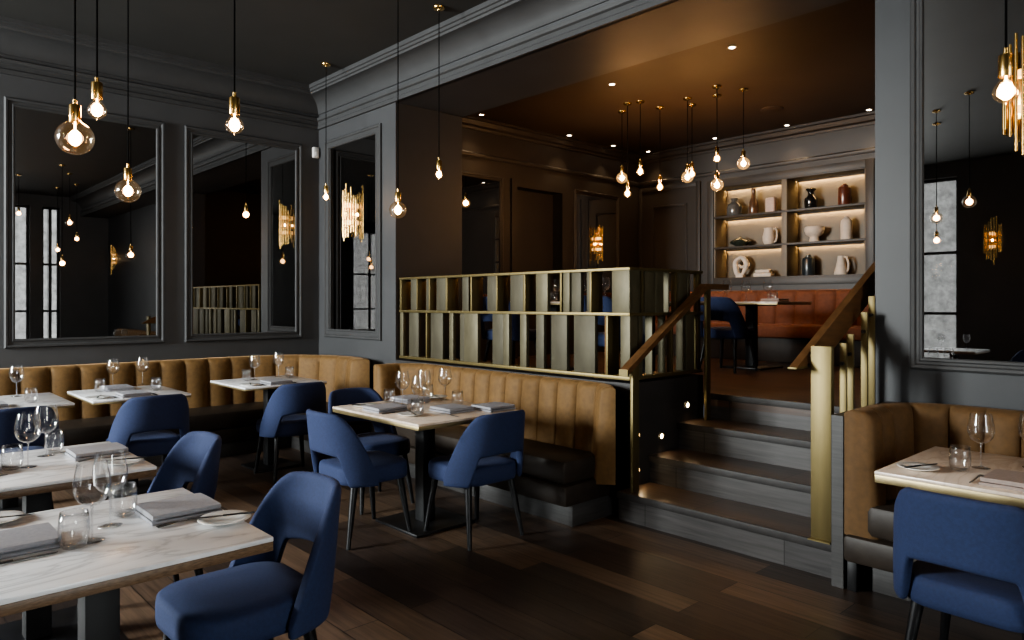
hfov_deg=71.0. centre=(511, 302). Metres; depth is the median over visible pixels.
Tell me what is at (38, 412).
bowl
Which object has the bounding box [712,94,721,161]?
pendant light
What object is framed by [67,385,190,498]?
dining table
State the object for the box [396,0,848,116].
lintel
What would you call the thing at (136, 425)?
dining chair
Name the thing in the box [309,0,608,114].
trim
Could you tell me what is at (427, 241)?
wall
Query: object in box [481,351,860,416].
floor
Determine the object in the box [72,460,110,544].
wine glass
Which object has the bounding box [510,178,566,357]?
door
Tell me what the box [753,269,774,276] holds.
books
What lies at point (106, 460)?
bowl
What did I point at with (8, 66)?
trim
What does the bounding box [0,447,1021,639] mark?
floor
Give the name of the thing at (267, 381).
folded napkin
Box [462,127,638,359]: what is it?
wall
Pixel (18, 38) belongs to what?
trim
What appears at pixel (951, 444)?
water tumbler
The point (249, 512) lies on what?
table knife
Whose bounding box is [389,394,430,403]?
folded napkin
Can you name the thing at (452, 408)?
folded napkin
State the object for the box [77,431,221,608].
dining chair
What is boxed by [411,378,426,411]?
wine glass
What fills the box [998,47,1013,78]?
socket
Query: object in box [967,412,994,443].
bowl
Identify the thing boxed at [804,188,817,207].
bottle vase
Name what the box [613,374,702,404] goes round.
curb
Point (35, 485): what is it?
dining table
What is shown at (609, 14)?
trim
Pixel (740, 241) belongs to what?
lidded dish
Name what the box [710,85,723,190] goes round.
pendant light
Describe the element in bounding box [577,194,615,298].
mirror glass
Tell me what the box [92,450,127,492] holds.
bowl
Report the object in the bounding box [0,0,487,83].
ceiling
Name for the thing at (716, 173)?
socket
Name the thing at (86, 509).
water tumbler
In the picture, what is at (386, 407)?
folded napkin
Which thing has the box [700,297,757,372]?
dining chair
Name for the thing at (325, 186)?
socket
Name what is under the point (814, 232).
footed bowl
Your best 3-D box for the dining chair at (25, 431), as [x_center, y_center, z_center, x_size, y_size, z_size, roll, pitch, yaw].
[-3.135,1.014,4.484,0.537,0.778,0.556,0,0,-43]
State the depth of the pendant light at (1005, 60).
2.22 m
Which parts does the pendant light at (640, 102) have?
cord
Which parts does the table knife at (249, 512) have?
blade, handle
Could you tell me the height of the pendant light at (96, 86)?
1.549 m
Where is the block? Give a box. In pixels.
[765,197,776,211]
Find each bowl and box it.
[14,412,41,442]
[33,404,58,432]
[72,460,110,505]
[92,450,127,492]
[804,226,824,240]
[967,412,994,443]
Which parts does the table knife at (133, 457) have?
handle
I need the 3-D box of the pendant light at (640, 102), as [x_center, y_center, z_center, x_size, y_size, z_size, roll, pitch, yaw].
[1.340,-1.719,7.497,0.091,0.779,0.091,0,0,-43]
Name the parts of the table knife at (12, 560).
handle, blade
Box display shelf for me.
[707,158,873,285]
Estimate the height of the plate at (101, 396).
0.013 m
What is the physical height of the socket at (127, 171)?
0.090 m
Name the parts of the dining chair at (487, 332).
leg, backrest, seat, leg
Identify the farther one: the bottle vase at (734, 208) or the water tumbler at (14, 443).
the bottle vase at (734, 208)
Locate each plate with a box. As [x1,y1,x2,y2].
[0,510,24,523]
[85,395,109,398]
[102,456,143,465]
[197,510,250,525]
[239,383,258,385]
[353,403,375,407]
[397,411,421,416]
[426,395,446,398]
[896,462,939,471]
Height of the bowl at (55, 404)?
0.122 m
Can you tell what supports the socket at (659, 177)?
attached to the pendant light at (657, 107)
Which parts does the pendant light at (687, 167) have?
cord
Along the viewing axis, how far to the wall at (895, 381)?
4.03 m
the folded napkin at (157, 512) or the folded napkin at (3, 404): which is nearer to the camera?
the folded napkin at (157, 512)
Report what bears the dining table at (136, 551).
on the floor at (609, 577)
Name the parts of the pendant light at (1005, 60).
cord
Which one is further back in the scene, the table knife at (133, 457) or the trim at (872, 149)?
the trim at (872, 149)
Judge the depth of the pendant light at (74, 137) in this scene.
2.79 m
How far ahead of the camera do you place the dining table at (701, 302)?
6.39 m
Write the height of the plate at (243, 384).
0.013 m
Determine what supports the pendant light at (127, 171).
hanging from the ceiling at (284, 39)
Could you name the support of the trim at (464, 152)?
attached to the wall at (472, 140)
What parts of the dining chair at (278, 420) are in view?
leg, leg, seat, backrest, leg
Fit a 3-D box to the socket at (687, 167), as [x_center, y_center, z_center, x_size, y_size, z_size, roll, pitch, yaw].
[1.806,-1.395,7.387,0.042,0.090,0.042,0,0,-43]
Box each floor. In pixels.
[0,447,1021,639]
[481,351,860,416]
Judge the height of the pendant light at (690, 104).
0.782 m
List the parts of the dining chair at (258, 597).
leg, seat, backrest, leg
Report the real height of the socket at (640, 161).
0.090 m
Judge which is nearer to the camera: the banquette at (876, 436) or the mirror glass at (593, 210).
the banquette at (876, 436)
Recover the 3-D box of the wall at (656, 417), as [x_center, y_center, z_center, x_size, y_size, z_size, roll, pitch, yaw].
[1.064,1.036,5.072,0.882,0.727,0.107,0,0,-43]
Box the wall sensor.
[312,147,318,157]
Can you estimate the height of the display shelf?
1.384 m
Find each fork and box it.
[78,455,122,461]
[156,519,196,527]
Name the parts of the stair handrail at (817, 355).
newel plate, newel post, rail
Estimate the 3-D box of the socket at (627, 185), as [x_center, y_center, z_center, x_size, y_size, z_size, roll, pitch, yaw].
[1.218,-1.244,7.572,0.042,0.090,0.042,0,0,-43]
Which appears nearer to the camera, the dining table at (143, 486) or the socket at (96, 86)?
the socket at (96, 86)
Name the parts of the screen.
panel, panel, panel, panel, panel, panel, panel, panel, panel, panel, panel, panel, panel, panel, rail, rail, rail, panel, panel, panel, panel, panel, panel, panel, panel, panel, panel, panel, panel, panel, panel, panel, panel, rail, rail, rail, panel, panel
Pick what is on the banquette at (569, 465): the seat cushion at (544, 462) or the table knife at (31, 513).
the seat cushion at (544, 462)
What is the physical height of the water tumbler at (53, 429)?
0.099 m
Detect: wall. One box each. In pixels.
[0,54,318,367]
[319,85,624,510]
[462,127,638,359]
[617,394,703,511]
[639,124,874,290]
[831,401,897,588]
[875,0,1023,410]
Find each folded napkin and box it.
[0,401,8,408]
[0,522,63,559]
[65,442,129,460]
[100,384,134,391]
[115,390,152,398]
[133,493,222,525]
[260,379,292,384]
[362,403,407,413]
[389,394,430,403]
[429,403,474,413]
[471,402,515,411]
[760,298,788,301]
[978,469,1023,491]
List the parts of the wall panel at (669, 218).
moulding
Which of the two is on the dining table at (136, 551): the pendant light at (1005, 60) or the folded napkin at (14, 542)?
the folded napkin at (14, 542)
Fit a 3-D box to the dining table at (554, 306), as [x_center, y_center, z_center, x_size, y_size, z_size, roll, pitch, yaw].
[0.450,0.325,7.243,0.664,0.677,0.818,0,0,-43]
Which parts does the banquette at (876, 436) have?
leg, seat, backrest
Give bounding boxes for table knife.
[0,513,34,517]
[0,551,57,563]
[95,457,146,461]
[187,511,254,519]
[904,463,937,467]
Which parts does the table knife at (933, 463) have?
handle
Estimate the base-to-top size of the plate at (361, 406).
0.013 m
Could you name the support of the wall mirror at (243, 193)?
attached to the wall at (175, 117)
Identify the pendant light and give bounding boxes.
[54,0,94,154]
[87,0,106,118]
[114,0,141,202]
[225,0,243,133]
[321,62,330,199]
[389,0,406,217]
[433,5,444,177]
[616,110,625,180]
[623,102,631,196]
[636,100,644,173]
[656,106,663,189]
[681,97,693,182]
[688,103,695,176]
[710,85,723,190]
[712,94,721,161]
[738,88,749,169]
[992,0,1020,103]
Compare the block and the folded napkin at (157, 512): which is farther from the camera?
the block
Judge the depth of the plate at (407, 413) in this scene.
4.30 m
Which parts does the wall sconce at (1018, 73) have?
plate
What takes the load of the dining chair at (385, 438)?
on the floor at (609, 577)
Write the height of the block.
0.194 m
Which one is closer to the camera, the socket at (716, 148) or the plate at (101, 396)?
the plate at (101, 396)
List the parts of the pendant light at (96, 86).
cord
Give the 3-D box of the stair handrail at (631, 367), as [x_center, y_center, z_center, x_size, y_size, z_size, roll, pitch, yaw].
[1.147,0.539,4.949,1.211,1.353,0.069,0,0,-43]
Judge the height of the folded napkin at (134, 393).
0.029 m
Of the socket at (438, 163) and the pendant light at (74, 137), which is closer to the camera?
the pendant light at (74, 137)
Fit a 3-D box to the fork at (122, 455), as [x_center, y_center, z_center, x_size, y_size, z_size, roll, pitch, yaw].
[-1.766,0.666,3.087,0.173,0.007,0.019,0,0,-43]
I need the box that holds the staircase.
[616,392,855,577]
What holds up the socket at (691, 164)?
attached to the pendant light at (690, 104)
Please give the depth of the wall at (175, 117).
6.84 m
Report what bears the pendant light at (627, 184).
hanging from the ceiling at (818, 65)
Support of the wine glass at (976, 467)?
on the dining table at (945, 480)
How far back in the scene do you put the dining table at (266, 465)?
6.12 m
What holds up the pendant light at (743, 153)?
hanging from the ceiling at (818, 65)
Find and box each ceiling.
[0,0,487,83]
[471,0,874,153]
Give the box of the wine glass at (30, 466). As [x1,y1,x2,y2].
[14,412,41,468]
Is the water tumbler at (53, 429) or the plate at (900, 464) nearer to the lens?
the plate at (900, 464)
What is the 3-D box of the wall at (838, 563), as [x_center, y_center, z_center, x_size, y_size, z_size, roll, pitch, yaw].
[1.871,0.977,3.787,0.732,0.845,0.057,0,0,-43]
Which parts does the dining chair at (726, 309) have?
leg, leg, backrest, seat, leg, leg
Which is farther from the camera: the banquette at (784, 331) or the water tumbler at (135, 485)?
the banquette at (784, 331)
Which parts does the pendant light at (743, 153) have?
cord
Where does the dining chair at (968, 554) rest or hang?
on the floor at (609, 577)
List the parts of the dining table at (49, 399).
plate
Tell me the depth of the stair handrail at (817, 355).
3.79 m
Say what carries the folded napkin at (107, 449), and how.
on the dining table at (35, 485)
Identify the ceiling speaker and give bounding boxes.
[760,106,783,112]
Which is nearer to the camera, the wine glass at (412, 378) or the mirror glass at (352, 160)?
the wine glass at (412, 378)
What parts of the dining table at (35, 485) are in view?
plate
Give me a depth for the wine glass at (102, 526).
2.16 m
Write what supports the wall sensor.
attached to the wall at (175, 117)
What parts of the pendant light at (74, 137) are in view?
bulb glass, cord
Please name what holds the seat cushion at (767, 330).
on the banquette at (784, 331)
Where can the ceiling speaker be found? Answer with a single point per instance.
(770, 109)
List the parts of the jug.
handle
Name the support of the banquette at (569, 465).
on the floor at (609, 577)
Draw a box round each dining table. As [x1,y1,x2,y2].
[0,392,74,510]
[0,441,156,639]
[0,488,272,639]
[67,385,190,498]
[210,375,326,472]
[333,396,516,537]
[547,302,573,369]
[643,301,703,370]
[722,302,811,369]
[875,446,1023,507]
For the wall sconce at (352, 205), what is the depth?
7.23 m
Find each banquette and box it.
[0,355,370,466]
[371,363,615,526]
[655,289,874,366]
[844,402,1023,601]
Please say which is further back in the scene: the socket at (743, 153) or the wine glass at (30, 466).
the socket at (743, 153)
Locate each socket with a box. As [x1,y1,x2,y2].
[69,99,80,123]
[91,77,102,100]
[124,164,131,180]
[229,92,239,115]
[324,183,327,192]
[395,189,400,202]
[436,158,441,169]
[625,181,629,189]
[638,158,641,167]
[658,174,661,182]
[685,163,689,171]
[690,161,693,169]
[715,145,718,153]
[715,170,718,179]
[741,149,745,157]
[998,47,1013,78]
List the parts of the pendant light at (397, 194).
cord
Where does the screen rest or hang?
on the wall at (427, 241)
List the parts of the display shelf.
panel, panel, panel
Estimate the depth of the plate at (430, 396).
5.10 m
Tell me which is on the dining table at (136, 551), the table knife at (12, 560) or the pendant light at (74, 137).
the table knife at (12, 560)
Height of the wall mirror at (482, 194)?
1.652 m
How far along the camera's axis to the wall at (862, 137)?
8.90 m
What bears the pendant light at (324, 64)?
hanging from the ceiling at (284, 39)
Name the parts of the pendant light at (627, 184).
cord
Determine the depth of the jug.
8.32 m
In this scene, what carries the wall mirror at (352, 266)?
attached to the wall at (427, 241)
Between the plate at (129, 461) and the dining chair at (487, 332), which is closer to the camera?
the plate at (129, 461)
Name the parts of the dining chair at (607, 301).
backrest, seat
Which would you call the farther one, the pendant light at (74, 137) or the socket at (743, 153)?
the socket at (743, 153)
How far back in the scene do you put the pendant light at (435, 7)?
5.54 m
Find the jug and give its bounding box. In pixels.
[834,256,849,274]
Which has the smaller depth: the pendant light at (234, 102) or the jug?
the pendant light at (234, 102)
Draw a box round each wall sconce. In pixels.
[342,184,356,240]
[593,225,602,263]
[1002,33,1023,154]
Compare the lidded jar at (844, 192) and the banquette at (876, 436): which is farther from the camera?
the lidded jar at (844, 192)
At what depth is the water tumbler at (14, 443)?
2.89 m
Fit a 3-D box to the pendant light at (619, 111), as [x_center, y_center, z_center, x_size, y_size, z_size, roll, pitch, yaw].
[1.208,-1.711,7.888,0.123,0.794,0.123,0,0,-43]
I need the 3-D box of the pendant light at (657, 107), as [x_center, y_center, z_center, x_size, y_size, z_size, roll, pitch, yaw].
[1.593,-1.657,7.727,0.091,0.904,0.091,0,0,-43]
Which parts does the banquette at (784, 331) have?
seat, backrest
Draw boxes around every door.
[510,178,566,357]
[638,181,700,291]
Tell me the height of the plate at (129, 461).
0.013 m
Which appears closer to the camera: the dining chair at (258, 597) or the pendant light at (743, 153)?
the dining chair at (258, 597)
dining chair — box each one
[0,406,60,508]
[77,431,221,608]
[104,394,189,499]
[155,471,340,639]
[254,382,325,482]
[306,409,411,549]
[328,388,414,514]
[424,410,524,550]
[481,296,535,363]
[584,295,644,372]
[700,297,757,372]
[893,487,1023,639]
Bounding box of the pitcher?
[763,228,777,243]
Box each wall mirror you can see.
[4,96,164,348]
[184,125,301,341]
[324,123,381,340]
[462,171,502,295]
[573,189,619,315]
[910,0,1023,375]
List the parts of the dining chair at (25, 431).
seat, backrest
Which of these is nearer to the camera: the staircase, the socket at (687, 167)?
the staircase
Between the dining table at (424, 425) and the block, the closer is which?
the dining table at (424, 425)
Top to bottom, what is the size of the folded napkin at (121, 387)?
0.029 m
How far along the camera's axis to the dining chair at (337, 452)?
4.11 m
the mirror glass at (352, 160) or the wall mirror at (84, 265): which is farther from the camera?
the mirror glass at (352, 160)
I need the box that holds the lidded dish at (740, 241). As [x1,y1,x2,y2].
[730,236,750,245]
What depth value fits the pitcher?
8.96 m
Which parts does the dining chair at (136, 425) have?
leg, leg, seat, backrest, leg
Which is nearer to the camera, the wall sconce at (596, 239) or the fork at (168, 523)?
the fork at (168, 523)
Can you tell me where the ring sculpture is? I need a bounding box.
[733,256,748,276]
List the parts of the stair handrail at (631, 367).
post, rail, post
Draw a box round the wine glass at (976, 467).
[967,412,994,469]
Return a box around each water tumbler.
[0,443,23,470]
[24,388,37,402]
[44,429,63,453]
[57,508,89,549]
[110,481,137,517]
[949,444,970,471]
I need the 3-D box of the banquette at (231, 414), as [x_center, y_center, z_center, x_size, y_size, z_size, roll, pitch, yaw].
[-3.320,0.966,5.838,4.445,0.868,1.255,0,0,-43]
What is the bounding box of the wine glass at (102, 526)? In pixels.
[92,450,127,528]
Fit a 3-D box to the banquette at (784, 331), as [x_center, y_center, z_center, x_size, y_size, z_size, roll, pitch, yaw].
[2.962,0.255,8.499,0.727,0.818,3.579,0,0,-43]
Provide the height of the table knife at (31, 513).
0.005 m
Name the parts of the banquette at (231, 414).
backrest, seat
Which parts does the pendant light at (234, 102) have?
cord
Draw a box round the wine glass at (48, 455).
[33,404,58,456]
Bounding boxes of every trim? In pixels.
[0,15,317,114]
[0,57,317,129]
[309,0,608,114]
[317,0,677,129]
[462,115,639,164]
[462,150,639,185]
[638,147,874,186]
[641,111,874,164]
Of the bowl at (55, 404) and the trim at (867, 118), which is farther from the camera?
the trim at (867, 118)
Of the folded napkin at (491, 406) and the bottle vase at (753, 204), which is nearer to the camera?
the folded napkin at (491, 406)
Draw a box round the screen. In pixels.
[399,267,702,380]
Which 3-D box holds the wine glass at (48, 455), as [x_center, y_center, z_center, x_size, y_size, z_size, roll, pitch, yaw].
[-2.049,0.561,3.157,0.096,0.222,0.096,0,0,-43]
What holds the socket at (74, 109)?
attached to the pendant light at (74, 137)
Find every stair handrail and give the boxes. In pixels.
[619,284,728,492]
[788,261,874,544]
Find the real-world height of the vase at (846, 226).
0.278 m
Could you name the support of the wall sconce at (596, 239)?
attached to the wall mirror at (591, 210)
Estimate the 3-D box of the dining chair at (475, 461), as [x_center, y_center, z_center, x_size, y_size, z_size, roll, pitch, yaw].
[-0.202,1.014,4.318,0.537,0.778,0.556,0,0,-43]
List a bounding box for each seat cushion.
[371,422,594,483]
[655,321,860,340]
[868,499,1023,541]
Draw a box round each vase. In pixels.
[727,198,741,215]
[749,188,758,213]
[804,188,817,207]
[840,216,852,238]
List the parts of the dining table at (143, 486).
plate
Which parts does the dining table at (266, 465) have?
plate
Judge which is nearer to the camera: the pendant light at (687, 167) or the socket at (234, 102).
the socket at (234, 102)
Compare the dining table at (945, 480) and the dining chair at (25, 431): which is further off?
the dining chair at (25, 431)
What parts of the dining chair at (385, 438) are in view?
leg, backrest, leg, seat, leg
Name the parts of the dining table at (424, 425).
plate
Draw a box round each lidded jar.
[802,254,814,275]
[838,184,850,204]
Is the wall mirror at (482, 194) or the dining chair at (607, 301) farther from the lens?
the wall mirror at (482, 194)
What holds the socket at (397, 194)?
attached to the pendant light at (397, 194)
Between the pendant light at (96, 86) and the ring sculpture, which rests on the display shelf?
the ring sculpture
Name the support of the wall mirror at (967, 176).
attached to the wall at (895, 381)
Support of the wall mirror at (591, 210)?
attached to the wall at (472, 140)
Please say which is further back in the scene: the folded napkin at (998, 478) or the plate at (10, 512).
the folded napkin at (998, 478)
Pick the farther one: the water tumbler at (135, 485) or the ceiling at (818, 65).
the ceiling at (818, 65)
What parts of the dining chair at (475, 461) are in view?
leg, leg, seat, leg, backrest, leg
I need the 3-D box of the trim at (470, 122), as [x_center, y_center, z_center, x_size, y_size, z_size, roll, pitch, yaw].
[0.454,-2.050,8.995,3.818,0.136,0.109,0,0,-43]
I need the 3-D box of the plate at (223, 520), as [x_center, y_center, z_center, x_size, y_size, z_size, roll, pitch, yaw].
[-0.883,0.664,2.207,0.156,0.013,0.156,0,0,-43]
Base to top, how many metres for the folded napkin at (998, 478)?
0.029 m
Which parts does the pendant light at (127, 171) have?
cord, bulb glass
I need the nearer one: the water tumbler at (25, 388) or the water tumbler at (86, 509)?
the water tumbler at (86, 509)
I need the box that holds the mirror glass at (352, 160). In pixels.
[330,135,374,330]
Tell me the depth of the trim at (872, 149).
8.83 m
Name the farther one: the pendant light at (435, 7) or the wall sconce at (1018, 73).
the pendant light at (435, 7)
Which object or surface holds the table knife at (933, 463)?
on the plate at (900, 464)
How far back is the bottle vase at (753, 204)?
9.14 m
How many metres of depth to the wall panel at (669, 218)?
9.91 m
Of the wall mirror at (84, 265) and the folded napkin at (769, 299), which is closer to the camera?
the wall mirror at (84, 265)
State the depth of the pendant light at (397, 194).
4.86 m
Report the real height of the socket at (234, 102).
0.090 m
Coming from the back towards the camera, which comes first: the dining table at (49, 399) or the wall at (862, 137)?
the wall at (862, 137)
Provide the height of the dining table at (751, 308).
0.677 m
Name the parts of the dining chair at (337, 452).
backrest, leg, seat, leg, leg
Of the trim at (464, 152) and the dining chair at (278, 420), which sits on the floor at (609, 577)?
the dining chair at (278, 420)
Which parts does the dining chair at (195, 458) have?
leg, backrest, leg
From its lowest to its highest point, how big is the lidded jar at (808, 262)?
0.258 m
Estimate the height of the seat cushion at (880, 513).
0.154 m

